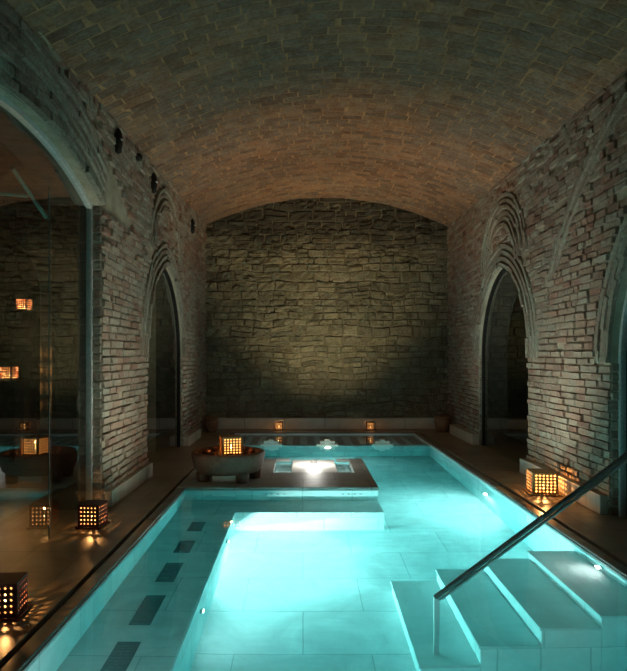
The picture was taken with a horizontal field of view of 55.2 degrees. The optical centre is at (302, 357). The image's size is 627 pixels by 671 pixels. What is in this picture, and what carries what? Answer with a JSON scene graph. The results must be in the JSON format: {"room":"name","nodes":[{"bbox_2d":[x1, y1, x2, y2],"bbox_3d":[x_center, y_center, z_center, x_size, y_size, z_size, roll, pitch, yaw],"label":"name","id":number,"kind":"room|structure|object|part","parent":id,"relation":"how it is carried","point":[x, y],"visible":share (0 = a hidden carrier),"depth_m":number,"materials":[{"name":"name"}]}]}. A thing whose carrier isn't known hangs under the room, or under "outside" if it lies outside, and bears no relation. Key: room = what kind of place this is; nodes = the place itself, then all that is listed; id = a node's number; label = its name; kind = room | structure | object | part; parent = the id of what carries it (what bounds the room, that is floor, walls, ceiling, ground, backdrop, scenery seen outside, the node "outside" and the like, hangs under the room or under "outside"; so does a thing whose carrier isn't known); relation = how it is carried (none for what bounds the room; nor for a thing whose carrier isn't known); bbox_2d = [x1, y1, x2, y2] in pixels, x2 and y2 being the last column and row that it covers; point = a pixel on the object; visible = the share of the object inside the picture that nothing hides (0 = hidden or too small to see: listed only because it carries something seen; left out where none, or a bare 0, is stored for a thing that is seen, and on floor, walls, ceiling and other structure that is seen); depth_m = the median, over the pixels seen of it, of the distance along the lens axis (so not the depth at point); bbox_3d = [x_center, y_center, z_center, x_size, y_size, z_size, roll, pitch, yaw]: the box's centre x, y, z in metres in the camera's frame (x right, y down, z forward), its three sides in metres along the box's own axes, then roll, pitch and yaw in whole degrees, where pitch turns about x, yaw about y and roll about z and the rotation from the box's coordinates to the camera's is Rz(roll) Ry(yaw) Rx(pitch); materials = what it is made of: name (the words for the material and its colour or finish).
{"room":"indoor spa pool","nodes":[
{"label":"indoor spa pool","id":0,"kind":"room"},
{"bbox_2d":[0,140,46,419],"bbox_3d":[-5.610,-0.600,8.000,5.980,4.400,15.200,0,0,0],"label":"wall","id":1,"kind":"structure","parent":0,"point":[18,275],"depth_m":15.50,"materials":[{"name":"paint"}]},
{"bbox_2d":[0,199,155,451],"bbox_3d":[-5.500,-0.550,10.438,6.000,4.300,0.524,0,0,0],"label":"wall","id":2,"kind":"structure","parent":0,"point":[21,219],"depth_m":10.18,"materials":[{"name":"brick"}]},
{"bbox_2d":[0,0,206,509],"bbox_3d":[-2.354,-0.897,6.319,0.579,5.003,15.157,0,0,-1],"label":"wall","id":3,"kind":"structure","parent":0,"point":[139,233],"depth_m":6.39,"materials":[{"name":"brick"}]},
{"bbox_2d":[0,94,92,539],"bbox_3d":[-2.224,-0.165,4.700,0.060,3.530,3.241,0,0,-1],"label":"window","id":4,"kind":"structure","parent":3,"relation":"in","point":[5,103],"depth_m":6.28,"materials":[{"name":"grey metal"}]},
{"bbox_2d":[0,166,47,218],"bbox_3d":[-2.320,-1.355,4.865,0.036,0.353,1.116,0,0,0],"label":"beam","id":5,"kind":"structure","parent":4,"relation":"attached to","point":[16,174],"depth_m":4.97,"materials":[{"name":"grey metal"}]},
{"bbox_3d":[-2.320,-1.277,4.676,0.028,0.197,0.740,0,0,0],"label":"rod","id":6,"kind":"part","parent":5,"relation":"part of","materials":[{"name":"teal paint"}]},
{"bbox_2d":[114,128,123,153],"bbox_3d":[-2.086,-2.454,6.785,0.128,0.300,0.100,0,0,0],"label":"wall bracket","id":7,"kind":"object","parent":3,"relation":"attached to","point":[118,135],"visible":0.92,"depth_m":6.75,"materials":[{"name":"black metal"}]},
{"bbox_2d":[105,463,152,506],"bbox_3d":[-2.092,1.510,7.285,0.104,0.180,1.730,0,0,0],"label":"baseboard","id":8,"kind":"structure","parent":3,"relation":"attached to","point":[113,495],"depth_m":7.06,"materials":[{"name":"stone"}]},
{"bbox_2d":[135,153,142,160],"bbox_3d":[-2.100,-2.569,7.669,0.100,0.100,0.100,0,0,0],"label":"wall bracket","id":9,"kind":"object","parent":3,"relation":"attached to","point":[139,157],"visible":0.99,"depth_m":7.64,"materials":[{"name":"black metal"}]},
{"bbox_2d":[150,172,157,193],"bbox_3d":[-2.106,-2.471,8.471,0.128,0.300,0.100,0,0,0],"label":"wall bracket","id":10,"kind":"object","parent":3,"relation":"attached to","point":[153,182],"visible":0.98,"depth_m":8.43,"materials":[{"name":"black metal"}]},
{"bbox_2d":[163,268,179,446],"bbox_3d":[-2.222,0.080,9.520,0.060,3.040,2.561,0,0,-1],"label":"archway","id":11,"kind":"object","parent":3,"relation":"in","point":[165,272],"depth_m":10.74,"materials":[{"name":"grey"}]},
{"bbox_2d":[182,428,200,445],"bbox_3d":[-2.149,1.510,11.475,0.179,0.180,1.250,0,0,0],"label":"baseboard","id":12,"kind":"structure","parent":3,"relation":"attached to","point":[194,435],"depth_m":11.19,"materials":[{"name":"stone"}]},
{"bbox_2d":[190,218,195,233],"bbox_3d":[-2.144,-2.569,11.676,0.128,0.300,0.100,0,0,0],"label":"wall bracket","id":13,"kind":"object","parent":3,"relation":"attached to","point":[192,225],"visible":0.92,"depth_m":11.64,"materials":[{"name":"black metal"}]},
{"bbox_2d":[0,420,626,668],"bbox_3d":[0.000,1.725,7.400,16.000,0.250,17.200,0,0,0],"label":"floor","id":14,"kind":"structure","parent":0,"point":[57,567],"depth_m":6.06,"materials":[{"name":"stone"}]},
{"bbox_2d":[0,380,23,461],"bbox_3d":[-4.606,0.975,9.400,0.320,1.249,0.300,0,0,0],"label":"pedestal","id":15,"kind":"object","parent":14,"relation":"on","point":[11,392],"visible":1,"depth_m":9.25,"materials":[{"name":"paint"}]},
{"bbox_2d":[0,366,20,380],"bbox_3d":[-4.606,0.238,9.400,0.242,0.225,0.242,0,0,6],"label":"candle lantern","id":16,"kind":"object","parent":15,"relation":"on","point":[11,373],"visible":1,"depth_m":9.30,"materials":[{"name":"metal"}]},
{"bbox_2d":[0,572,31,620],"bbox_3d":[-1.860,1.488,3.750,0.242,0.225,0.242,0,0,-7],"label":"candle lantern","id":17,"kind":"object","parent":14,"relation":"on","point":[14,603],"visible":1,"depth_m":3.67,"materials":[{"name":"metal"}]},
{"bbox_2d":[4,587,11,613],"bbox_3d":[-1.860,1.486,3.750,0.156,0.177,0.156,0,0,-7],"label":"candle","id":18,"kind":"object","parent":17,"relation":"on","point":[7,590],"depth_m":3.66,"materials":[{"name":"yellow wax"}]},
{"bbox_3d":[-1.860,1.378,3.750,0.195,0.006,0.195,0,0,-7],"label":"plate","id":19,"kind":"part","parent":17,"relation":"part of","materials":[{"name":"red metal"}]},
{"bbox_2d":[11,311,36,441],"bbox_3d":[-5.394,0.352,11.600,0.352,2.495,0.330,0,0,0],"label":"pedestal","id":20,"kind":"object","parent":14,"relation":"on","point":[23,323],"visible":0.79,"depth_m":11.44,"materials":[{"name":"paint"}]},
{"bbox_2d":[13,298,33,311],"bbox_3d":[-5.394,-1.019,11.600,0.266,0.248,0.266,0,0,6],"label":"candle lantern","id":21,"kind":"object","parent":20,"relation":"on","point":[21,304],"visible":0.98,"depth_m":11.49,"materials":[{"name":"metal"}]},
{"bbox_2d":[75,500,109,529],"bbox_3d":[-2.000,1.488,5.710,0.242,0.225,0.242,0,0,6],"label":"candle lantern","id":22,"kind":"object","parent":14,"relation":"on","point":[92,514],"visible":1,"depth_m":5.62,"materials":[{"name":"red metal"}]},
{"bbox_3d":[-2.000,1.486,5.710,0.156,0.178,0.156,0,0,6],"label":"candle glass","id":23,"kind":"part","parent":22,"relation":"part of","materials":[{"name":"yellow glass"}]},
{"bbox_2d":[75,521,109,529],"bbox_3d":[-2.000,1.590,5.710,0.242,0.020,0.242,0,0,6],"label":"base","id":24,"kind":"object","parent":22,"relation":"attached to","point":[80,526],"depth_m":5.61,"materials":[{"name":"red metal"}]},
{"bbox_3d":[-2.000,1.378,5.710,0.195,0.006,0.195,0,0,6],"label":"plate","id":25,"kind":"part","parent":22,"relation":"part of","materials":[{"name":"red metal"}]},
{"bbox_2d":[204,417,218,431],"bbox_3d":[-1.980,1.445,13.000,0.320,0.310,0.320,0,0,0],"label":"clay pot","id":26,"kind":"object","parent":14,"relation":"on","point":[211,423],"visible":1,"depth_m":12.89,"materials":[{"name":"ceramic"}]},
{"bbox_2d":[275,422,283,430],"bbox_3d":[-0.530,1.510,13.320,0.193,0.180,0.193,0,0,0],"label":"candle lantern","id":27,"kind":"object","parent":14,"relation":"on","point":[278,425],"visible":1,"depth_m":13.24,"materials":[{"name":"metal"}]},
{"bbox_2d":[21,434,626,670],"bbox_3d":[0.465,2.290,7.525,4.270,1.320,11.250,0,0,0],"label":"basin","id":28,"kind":"object","parent":14,"relation":"in","point":[103,581],"visible":0.14,"depth_m":5.13,"materials":[{"name":"stone"}]},
{"bbox_2d":[177,459,378,490],"bbox_3d":[-0.315,2.177,8.504,2.510,1.146,2.152,0,0,0],"label":"stone platform","id":29,"kind":"object","parent":28,"relation":"on","point":[360,479],"visible":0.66,"depth_m":7.79,"materials":[{"name":"stone"}]},
{"bbox_2d":[191,446,264,483],"bbox_3d":[-1.000,1.419,8.020,0.980,0.369,0.979,0,0,0],"label":"stone bowl","id":30,"kind":"object","parent":29,"relation":"on","point":[234,468],"visible":0.87,"depth_m":7.66,"materials":[{"name":"stone"}]},
{"bbox_2d":[201,448,209,453],"bbox_3d":[-1.298,1.248,8.030,0.124,0.086,0.122,0,0,0],"label":"pebble","id":31,"kind":"object","parent":30,"relation":"in","point":[205,450],"visible":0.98,"depth_m":7.99,"materials":[{"name":"stone"}]},
{"bbox_2d":[217,434,242,455],"bbox_3d":[-0.960,1.169,8.020,0.330,0.252,0.330,0,0,-14],"label":"candle lantern","id":32,"kind":"object","parent":30,"relation":"in","point":[233,444],"visible":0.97,"depth_m":7.90,"materials":[{"name":"metal"}]},
{"bbox_3d":[-0.960,1.046,8.020,0.266,0.006,0.266,0,0,-14],"label":"plate","id":33,"kind":"part","parent":32,"relation":"part of","materials":[{"name":"metal"}]},
{"bbox_2d":[224,439,239,453],"bbox_3d":[-0.960,1.169,8.020,0.213,0.203,0.213,0,0,-14],"label":"candle","id":34,"kind":"object","parent":32,"relation":"on","point":[232,446],"depth_m":7.89,"materials":[{"name":"yellow wax"}]},
{"bbox_2d":[291,459,337,471],"bbox_3d":[0.165,1.730,9.030,0.670,0.299,1.180,0,0,0],"label":"light","id":35,"kind":"object","parent":29,"relation":"on","point":[313,465],"visible":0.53,"depth_m":9.01,"materials":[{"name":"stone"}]},
{"bbox_2d":[0,432,626,670],"bbox_3d":[0.465,1.731,7.525,4.070,0.238,11.050,0,0,0],"label":"trim","id":36,"kind":"structure","parent":28,"relation":"attached to","point":[39,639],"depth_m":4.92,"materials":[{"name":"stone"}]},
{"bbox_2d":[27,435,626,670],"bbox_3d":[0.465,2.215,7.525,3.872,1.130,10.852,0,0,0],"label":"pool water","id":37,"kind":"object","parent":28,"relation":"in","point":[224,580],"visible":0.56,"depth_m":4.26,"materials":[{"name":"teal liquid"}]},
{"bbox_3d":[1.578,2.275,4.625,1.619,0.950,1.310,0,0,0],"label":"steps","id":38,"kind":"structure","parent":28,"relation":"on","visible":0},
{"bbox_2d":[433,451,626,599],"bbox_3d":[1.859,1.361,4.119,1.930,2.279,0.039,0,0,0],"label":"handrail","id":39,"kind":"object","parent":38,"relation":"on","point":[622,457],"visible":0.95,"depth_m":4.10,"materials":[{"name":"metal"}]},
{"bbox_2d":[366,422,374,430],"bbox_3d":[1.490,1.510,13.320,0.193,0.180,0.193,0,0,0],"label":"candle lantern","id":40,"kind":"object","parent":14,"relation":"on","point":[369,425],"visible":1,"depth_m":13.24,"materials":[{"name":"metal"}]},
{"bbox_2d":[434,415,450,432],"bbox_3d":[3.020,1.422,13.000,0.368,0.356,0.368,0,0,0],"label":"clay pot","id":41,"kind":"object","parent":14,"relation":"on","point":[442,422],"visible":0.99,"depth_m":12.87,"materials":[{"name":"ceramic"}]},
{"bbox_2d":[523,468,561,496],"bbox_3d":[2.830,1.468,7.100,0.347,0.265,0.347,0,0,7],"label":"candle lantern","id":42,"kind":"object","parent":14,"relation":"on","point":[539,482],"visible":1,"depth_m":6.97,"materials":[{"name":"metal"}]},
{"bbox_3d":[2.830,1.338,7.100,0.280,0.006,0.280,0,0,7],"label":"plate","id":43,"kind":"part","parent":42,"relation":"part of","materials":[{"name":"metal"}]},
{"bbox_2d":[523,488,561,496],"bbox_3d":[2.830,1.590,7.100,0.347,0.020,0.347,0,0,7],"label":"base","id":44,"kind":"object","parent":42,"relation":"attached to","point":[533,493],"depth_m":6.95,"materials":[{"name":"metal"}]},
{"bbox_2d":[535,475,554,492],"bbox_3d":[2.830,1.468,7.100,0.224,0.213,0.224,0,0,7],"label":"candle","id":45,"kind":"object","parent":42,"relation":"on","point":[543,483],"depth_m":6.96,"materials":[{"name":"yellow wax"}]},
{"bbox_2d":[5,0,626,226],"bbox_3d":[0.540,-2.795,6.300,6.618,1.708,15.600,0,0,0],"label":"ceiling","id":46,"kind":"structure","parent":0,"point":[420,107],"depth_m":6.85,"materials":[{"name":"brick"}]},
{"bbox_2d":[205,198,448,417],"bbox_3d":[0.704,-1.183,13.571,6.085,5.635,0.109,0,0,0],"label":"wall","id":47,"kind":"structure","parent":0,"point":[316,307],"depth_m":13.58,"materials":[{"name":"stone"}]},
{"bbox_2d":[205,418,435,428],"bbox_3d":[0.538,1.475,13.520,5.498,0.250,0.120,0,0,0],"label":"baseboard","id":48,"kind":"structure","parent":47,"relation":"attached to","point":[224,423],"depth_m":13.46,"materials":[{"name":"stone"}]},
{"bbox_2d":[508,292,527,419],"bbox_3d":[5.610,-0.400,8.000,3.980,4.000,15.200,0,0,0],"label":"wall","id":49,"kind":"structure","parent":0,"point":[517,369],"depth_m":15.50,"materials":[{"name":"paint"}]},
{"bbox_2d":[446,67,626,515],"bbox_3d":[3.358,-0.897,6.332,0.578,5.004,15.130,0,0,1],"label":"wall","id":50,"kind":"structure","parent":0,"point":[557,221],"depth_m":7.38,"materials":[{"name":"brick"}]},
{"bbox_2d":[450,424,478,444],"bbox_3d":[3.191,1.500,11.850,0.182,0.200,1.700,0,0,0],"label":"baseboard","id":51,"kind":"structure","parent":50,"relation":"attached to","point":[464,434],"depth_m":11.59,"materials":[{"name":"stone"}]},
{"bbox_2d":[482,268,508,445],"bbox_3d":[3.277,0.070,9.720,0.060,3.060,2.562,0,0,1],"label":"archway","id":52,"kind":"object","parent":50,"relation":"in","point":[501,273],"depth_m":10.95,"materials":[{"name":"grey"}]},
{"bbox_2d":[520,458,609,514],"bbox_3d":[3.101,1.500,7.260,0.142,0.200,2.280,0,0,0],"label":"baseboard","id":53,"kind":"structure","parent":50,"relation":"attached to","point":[595,500],"depth_m":6.65,"materials":[{"name":"stone"}]},
{"bbox_2d":[618,291,626,516],"bbox_3d":[3.187,0.025,4.500,0.060,3.150,3.162,0,0,1],"label":"window","id":54,"kind":"structure","parent":50,"relation":"in","point":[622,348],"depth_m":6.04,"materials":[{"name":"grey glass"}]},
{"bbox_3d":[0.465,2.212,12.119,3.846,1.075,1.638,0,0,0],"label":"shelf","id":55,"kind":"object","parent":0,"visible":0},
{"bbox_2d":[260,439,281,445],"bbox_3d":[-0.600,1.607,11.385,0.400,0.134,0.190,0,0,0],"label":"spout","id":56,"kind":"object","parent":55,"relation":"on","point":[271,442],"visible":0.98,"depth_m":11.31,"materials":[{"name":"liquid"}]},
{"bbox_2d":[317,439,337,445],"bbox_3d":[0.460,1.607,11.385,0.400,0.134,0.190,0,0,0],"label":"spout","id":57,"kind":"object","parent":55,"relation":"on","point":[326,442],"visible":0.96,"depth_m":11.31,"materials":[{"name":"liquid"}]},
{"bbox_2d":[371,439,392,445],"bbox_3d":[1.500,1.607,11.385,0.400,0.134,0.190,0,0,0],"label":"spout","id":58,"kind":"object","parent":55,"relation":"on","point":[381,442],"visible":0.95,"depth_m":11.31,"materials":[{"name":"liquid"}]}
]}

